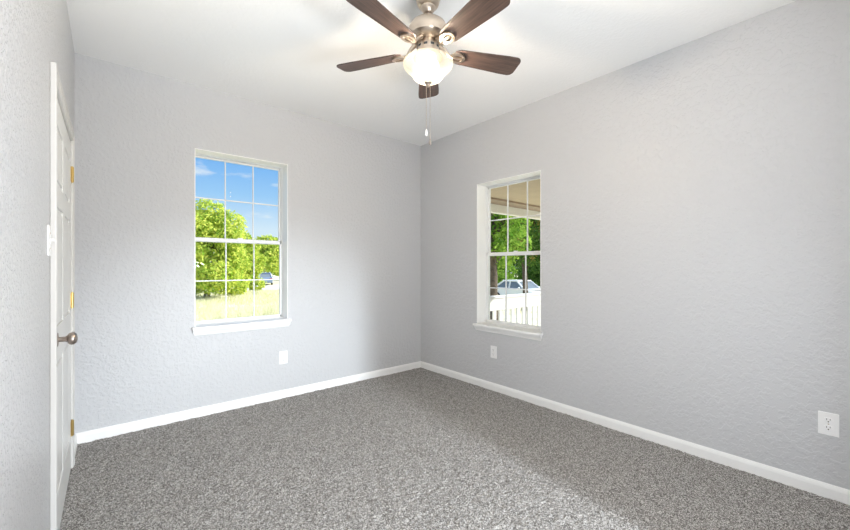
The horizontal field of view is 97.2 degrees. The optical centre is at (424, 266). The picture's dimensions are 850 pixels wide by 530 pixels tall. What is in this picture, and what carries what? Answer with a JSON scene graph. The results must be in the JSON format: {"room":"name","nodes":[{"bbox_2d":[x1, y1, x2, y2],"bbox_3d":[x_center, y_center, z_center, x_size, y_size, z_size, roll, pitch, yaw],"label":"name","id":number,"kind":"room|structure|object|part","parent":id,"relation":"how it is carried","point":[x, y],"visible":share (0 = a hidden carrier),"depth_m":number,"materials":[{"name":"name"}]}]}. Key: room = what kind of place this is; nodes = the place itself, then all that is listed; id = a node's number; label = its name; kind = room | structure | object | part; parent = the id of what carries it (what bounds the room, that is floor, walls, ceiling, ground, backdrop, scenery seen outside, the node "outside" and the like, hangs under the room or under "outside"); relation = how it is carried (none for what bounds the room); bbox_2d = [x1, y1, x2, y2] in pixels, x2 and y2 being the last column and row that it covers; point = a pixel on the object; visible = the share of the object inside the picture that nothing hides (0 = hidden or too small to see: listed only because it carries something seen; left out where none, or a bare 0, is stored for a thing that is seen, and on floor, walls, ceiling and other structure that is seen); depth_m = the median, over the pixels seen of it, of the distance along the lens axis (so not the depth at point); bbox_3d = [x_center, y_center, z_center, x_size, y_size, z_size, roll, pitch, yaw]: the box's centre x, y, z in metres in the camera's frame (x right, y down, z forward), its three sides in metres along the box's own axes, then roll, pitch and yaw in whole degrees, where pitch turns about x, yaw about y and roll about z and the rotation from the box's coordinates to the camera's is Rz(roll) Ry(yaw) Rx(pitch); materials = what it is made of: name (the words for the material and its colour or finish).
{"room":"empty bedroom","nodes":[
{"label":"empty bedroom","id":0,"kind":"room"},
{"bbox_2d":[0,0,74,529],"bbox_3d":[-1.156,-0.113,0.996,0.120,2.810,4.153,0,0,-40],"label":"wall","id":1,"kind":"structure","parent":0,"point":[33,33],"depth_m":1.10,"materials":[{"name":"grey paint"}]},
{"bbox_2d":[47,225,54,255],"bbox_3d":[-1.470,-0.103,1.475,0.019,0.120,0.074,0,0,-40],"label":"light switch","id":2,"kind":"object","parent":1,"relation":"attached to","point":[49,239],"visible":1,"depth_m":1.45,"materials":[{"name":"white plastic"}]},
{"bbox_3d":[-1.474,-0.103,1.471,0.006,0.120,0.074,0,0,-40],"label":"plate","id":3,"kind":"part","parent":2,"relation":"part of","materials":[{"name":"white plastic"}]},
{"bbox_2d":[50,61,74,529],"bbox_3d":[-1.857,0.204,1.934,0.020,2.075,1.084,0,0,-40],"label":"trim","id":4,"kind":"structure","parent":1,"relation":"attached to","point":[56,89],"depth_m":1.52,"materials":[{"name":"white paint"}]},
{"bbox_2d":[57,100,77,529],"bbox_3d":[-1.852,0.236,1.950,0.106,1.983,0.946,0,0,-40],"label":"door","id":5,"kind":"structure","parent":1,"relation":"in","point":[66,338],"depth_m":1.91,"materials":[{"name":"white paint"}]},
{"bbox_3d":[-1.873,0.236,1.921,0.035,1.983,0.928,0,0,-40],"label":"panel","id":6,"kind":"part","parent":5,"relation":"part of","materials":[{"name":"white paint"}]},
{"bbox_3d":[-1.576,0.317,1.656,0.065,0.056,0.056,0,0,-40],"label":"knob","id":7,"kind":"part","parent":5,"relation":"part of","materials":[{"name":"silver metal"}]},
{"bbox_2d":[75,434,76,454],"bbox_3d":[-2.322,1.203,2.481,0.015,0.078,0.349,0,0,-40],"label":"baseboard","id":8,"kind":"structure","parent":1,"relation":"attached to","point":[75,434],"depth_m":2.55,"materials":[{"name":"white paint"}]},
{"bbox_2d":[75,53,420,432],"bbox_3d":[-1.316,-0.113,3.709,3.537,2.810,0.200,0,0,-40],"label":"wall","id":9,"kind":"structure","parent":0,"point":[354,195],"depth_m":3.14,"materials":[{"name":"grey paint"}]},
{"bbox_2d":[192,148,291,335],"bbox_3d":[-1.653,-0.208,3.395,0.811,1.544,0.245,0,0,-40],"label":"window","id":10,"kind":"structure","parent":9,"relation":"in","point":[202,327],"depth_m":3.49,"materials":[{"name":"white paint"}]},
{"bbox_3d":[-1.720,-0.594,3.474,0.743,0.747,0.026,0,0,-40],"label":"sash","id":11,"kind":"part","parent":10,"relation":"part of","materials":[{"name":"white plastic"}]},
{"bbox_3d":[-1.702,0.116,3.452,0.743,0.744,0.026,0,0,-40],"label":"sash","id":12,"kind":"part","parent":10,"relation":"part of","materials":[{"name":"white plastic"}]},
{"bbox_2d":[75,361,420,443],"bbox_3d":[-1.246,1.203,3.627,3.137,0.078,0.015,0,0,-40],"label":"baseboard","id":13,"kind":"structure","parent":9,"relation":"attached to","point":[91,435],"depth_m":3.22,"materials":[{"name":"white paint"}]},
{"bbox_2d":[279,350,287,363],"bbox_3d":[-1.340,0.856,3.552,0.078,0.122,0.009,0,0,-40],"label":"wall outlet","id":14,"kind":"object","parent":9,"relation":"attached to","point":[283,355],"visible":1,"depth_m":3.55,"materials":[{"name":"white plastic"}]},
{"bbox_2d":[66,0,796,145],"bbox_3d":[1.000,-1.608,1.160,3.987,0.220,7.783,0,0,-40],"label":"ceiling","id":15,"kind":"structure","parent":0,"point":[283,54],"depth_m":2.52,"materials":[{"name":"white paint"}]},
{"bbox_2d":[337,0,520,144],"bbox_3d":[0.027,-1.082,2.021,1.063,0.832,1.042,0,0,-40],"label":"ceiling fan","id":16,"kind":"object","parent":15,"relation":"hanging from","point":[427,32],"visible":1,"depth_m":1.99,"materials":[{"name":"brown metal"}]},
{"bbox_3d":[-0.313,-1.176,2.163,0.398,0.006,0.140,0,12,19],"label":"blade","id":17,"kind":"part","parent":16,"relation":"part of","materials":[{"name":"brown wood"}]},
{"bbox_3d":[-0.193,-1.176,1.770,0.140,0.006,0.398,15,9,36],"label":"blade","id":18,"kind":"part","parent":16,"relation":"part of","materials":[{"name":"brown wood"}]},
{"bbox_3d":[-0.034,-1.089,2.041,0.054,0.083,0.054,0,0,-40],"label":"bulb","id":19,"kind":"part","parent":16,"relation":"part of","materials":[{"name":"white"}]},
{"bbox_3d":[0.023,-1.176,2.398,0.140,0.006,0.398,-12,0,1],"label":"blade","id":20,"kind":"part","parent":16,"relation":"part of","materials":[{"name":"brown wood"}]},
{"bbox_3d":[0.036,-1.089,2.098,0.054,0.083,0.054,0,0,-40],"label":"bulb","id":21,"kind":"part","parent":16,"relation":"part of","materials":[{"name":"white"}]},
{"bbox_3d":[0.050,-1.089,2.009,0.054,0.083,0.054,0,0,-40],"label":"bulb","id":22,"kind":"part","parent":16,"relation":"part of","materials":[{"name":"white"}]},
{"bbox_3d":[0.218,-1.176,1.764,0.140,0.006,0.398,15,-8,-34],"label":"blade","id":23,"kind":"part","parent":16,"relation":"part of","materials":[{"name":"brown wood"}]},
{"bbox_3d":[0.351,-1.176,2.152,0.398,0.006,0.140,0,-12,-17],"label":"blade","id":24,"kind":"part","parent":16,"relation":"part of","materials":[{"name":"brown wood"}]},
{"bbox_2d":[491,179,539,205],"bbox_3d":[2.978,-1.018,3.724,3.044,0.100,5.750,0,0,-40],"label":"ceiling","id":25,"kind":"structure","parent":0,"point":[517,192],"depth_m":4.87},
{"bbox_2d":[491,204,539,219],"bbox_3d":[1.124,-0.895,5.765,2.844,0.145,0.100,0,0,-40],"label":"beam","id":26,"kind":"structure","parent":25,"relation":"attached to","point":[496,209],"depth_m":5.95,"materials":[{"name":"white paint"}]},
{"bbox_2d":[491,197,539,211],"bbox_3d":[1.237,-0.956,5.631,2.844,0.025,0.250,0,0,-40],"label":"trim","id":27,"kind":"structure","parent":26,"relation":"attached to","point":[496,201],"depth_m":5.66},
{"bbox_2d":[421,0,849,489],"bbox_3d":[1.363,-0.113,3.123,0.200,2.810,4.153,0,0,-40],"label":"wall","id":28,"kind":"structure","parent":0,"point":[695,194],"depth_m":2.50,"materials":[{"name":"grey paint"}]},
{"bbox_2d":[491,346,496,358],"bbox_3d":[0.688,0.853,3.761,0.009,0.122,0.078,0,0,-40],"label":"wall outlet","id":29,"kind":"object","parent":28,"relation":"attached to","point":[493,348],"visible":1,"depth_m":3.75,"materials":[{"name":"white plastic"}]},
{"bbox_2d":[473,170,542,340],"bbox_3d":[0.850,-0.104,3.696,0.245,1.527,0.807,0,0,-40],"label":"window","id":30,"kind":"structure","parent":28,"relation":"in","point":[484,323],"depth_m":3.92,"materials":[{"name":"white paint"}]},
{"bbox_3d":[0.919,-0.135,3.754,0.065,1.467,0.765,0,0,-40],"label":"frame","id":31,"kind":"part","parent":30,"relation":"part of","materials":[{"name":"white plastic"}]},
{"bbox_3d":[0.907,0.215,3.744,0.026,0.736,0.739,0,0,-40],"label":"sash","id":32,"kind":"part","parent":30,"relation":"part of","materials":[{"name":"white plastic"}]},
{"bbox_3d":[0.929,-0.486,3.762,0.026,0.738,0.739,0,0,-40],"label":"sash","id":33,"kind":"part","parent":30,"relation":"part of","materials":[{"name":"white plastic"}]},
{"bbox_2d":[421,361,849,504],"bbox_3d":[1.247,1.203,3.093,0.015,0.078,4.018,0,0,-40],"label":"baseboard","id":34,"kind":"structure","parent":28,"relation":"attached to","point":[823,489],"depth_m":2.54,"materials":[{"name":"white paint"}]},
{"bbox_2d":[818,411,838,437],"bbox_3d":[2.164,0.842,2.012,0.009,0.122,0.078,0,0,-40],"label":"wall outlet","id":35,"kind":"object","parent":28,"relation":"attached to","point":[828,423],"visible":1,"depth_m":2.01,"materials":[{"name":"white plastic"}]},
{"bbox_2d":[824,425,832,430],"bbox_3d":[2.162,0.863,2.010,0.002,0.027,0.034,0,0,-40],"label":"receptacle","id":36,"kind":"object","parent":35,"relation":"attached to","point":[826,427],"depth_m":2.01,"materials":[{"name":"white plastic"}]},
{"bbox_2d":[824,417,832,422],"bbox_3d":[2.162,0.822,2.010,0.002,0.027,0.034,0,0,-40],"label":"receptacle","id":37,"kind":"object","parent":35,"relation":"attached to","point":[826,419],"depth_m":2.01,"materials":[{"name":"white plastic"}]},
{"bbox_3d":[1.048,1.308,0.972,3.457,0.108,7.433,0,0,-40],"label":"floor","id":38,"kind":"structure","parent":0,"visible":0},
{"bbox_2d":[59,368,849,529],"bbox_3d":[0.034,1.238,2.111,3.137,0.018,3.983,0,0,-40],"label":"carpet","id":39,"kind":"structure","parent":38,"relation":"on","point":[418,448],"depth_m":2.24,"materials":[{"name":"grey carpet"}]},
{"bbox_3d":[2.921,1.422,3.637,2.844,0.120,5.690,0,0,-40],"label":"floor","id":40,"kind":"structure","parent":0,"visible":0},
{"bbox_2d":[490,292,539,325],"bbox_3d":[1.124,0.872,5.765,2.804,0.860,0.120,0,0,-40],"label":"porch railing","id":41,"kind":"object","parent":40,"relation":"on","point":[517,301],"visible":0.18,"depth_m":6.02,"materials":[{"name":"white paint"}]},
{"bbox_3d":[1.124,0.460,5.765,2.804,0.035,0.120,0,0,-40],"label":"rail","id":42,"kind":"part","parent":41,"relation":"part of","materials":[{"name":"white paint"}]},
{"label":"outside","id":43,"kind":"structure","parent":0,"visible":0},
{"bbox_2d":[196,275,536,325],"bbox_3d":[-25.804,2.292,30.564,240.000,0.600,240.000,0,0,-40],"label":"ground","id":44,"kind":"structure","parent":43,"point":[275,282],"depth_m":19.07,"materials":[{"name":"plant"}]},
{"bbox_2d":[195,199,251,297],"bbox_3d":[-13.050,-0.977,22.443,4.950,6.176,5.322,0,0,-37],"label":"leafy tree","id":45,"kind":"object","parent":44,"relation":"on","point":[209,256],"visible":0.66,"depth_m":21.73,"materials":[{"name":"green plant"}]},
{"bbox_2d":[195,288,278,320],"bbox_3d":[-9.630,1.843,22.605,9.216,0.692,30.373,0,0,-33],"label":"dry grass","id":46,"kind":"structure","parent":44,"relation":"on","point":[204,307],"depth_m":18.99,"materials":[{"name":"yellow plant"}]},
{"bbox_2d":[234,232,267,291],"bbox_3d":[-14.313,-0.311,29.582,3.321,4.984,3.230,0,0,-9],"label":"leafy tree","id":47,"kind":"object","parent":44,"relation":"on","point":[261,284],"visible":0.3,"depth_m":29.60,"materials":[{"name":"green plant"}]},
{"bbox_2d":[258,273,273,284],"bbox_3d":[-20.045,1.450,46.980,2.040,1.465,4.470,0,0,-23],"label":"car","id":48,"kind":"object","parent":44,"relation":"on","point":[263,275],"visible":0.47,"depth_m":45.48,"materials":[{"name":"blue paint"}]},
{"bbox_2d":[255,234,278,275],"bbox_3d":[-21.997,-1.118,53.258,5.087,6.968,6.329,0,0,20],"label":"leafy tree","id":49,"kind":"object","parent":44,"relation":"on","point":[271,252],"visible":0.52,"depth_m":51.70,"materials":[{"name":"green plant"}]},
{"bbox_2d":[497,256,517,282],"bbox_3d":[5.671,0.674,31.025,4.016,3.691,3.732,0,0,-15],"label":"leafy bush","id":50,"kind":"object","parent":44,"relation":"on","point":[500,271],"visible":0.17,"depth_m":30.17,"materials":[{"name":"green plant"}]},
{"bbox_2d":[490,213,532,319],"bbox_3d":[2.439,-1.066,13.403,3.337,6.608,3.504,0,0,-40],"label":"leafy tree","id":51,"kind":"object","parent":44,"relation":"on","point":[498,228],"visible":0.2,"depth_m":13.13,"materials":[{"name":"green plant"}]},
{"bbox_2d":[499,237,535,279],"bbox_3d":[8.874,-2.663,40.402,8.492,10.669,9.785,0,0,17],"label":"leafy tree","id":52,"kind":"object","parent":44,"relation":"on","point":[517,266],"visible":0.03,"depth_m":39.35,"materials":[{"name":"green plant"}]},
{"bbox_2d":[498,279,539,294],"bbox_3d":[6.391,1.600,25.009,2.040,1.465,4.470,0,0,-32],"label":"car","id":53,"kind":"object","parent":44,"relation":"on","point":[517,284],"visible":0.28,"depth_m":24.65,"materials":[{"name":"white paint"}]},
{"bbox_2d":[506,220,539,310],"bbox_3d":[5.242,-0.933,19.369,3.208,6.574,2.640,0,0,-40],"label":"leafy tree","id":54,"kind":"object","parent":44,"relation":"on","point":[525,245],"visible":0.07,"depth_m":19.22,"materials":[{"name":"green plant"}]},
{"bbox_2d":[509,218,539,269],"bbox_3d":[5.246,-1.179,15.984,3.190,6.968,3.648,0,0,-40],"label":"leafy tree","id":55,"kind":"object","parent":44,"relation":"on","point":[535,243],"visible":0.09,"depth_m":15.92,"materials":[{"name":"green plant"}]},
{"bbox_2d":[516,261,539,285],"bbox_3d":[10.068,0.923,32.951,4.180,3.710,3.800,0,0,-40],"label":"leafy bush","id":56,"kind":"object","parent":44,"relation":"on","point":[533,272],"visible":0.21,"depth_m":32.05,"materials":[{"name":"green plant"}]},
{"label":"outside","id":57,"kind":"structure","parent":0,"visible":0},
{"bbox_2d":[246,285,278,290],"bbox_3d":[-14.678,2.233,38.995,17.571,0.380,9.999,0,0,0],"label":"road","id":58,"kind":"structure","parent":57,"point":[268,287],"depth_m":39.06,"materials":[{"name":"grey asphalt"}]}
]}

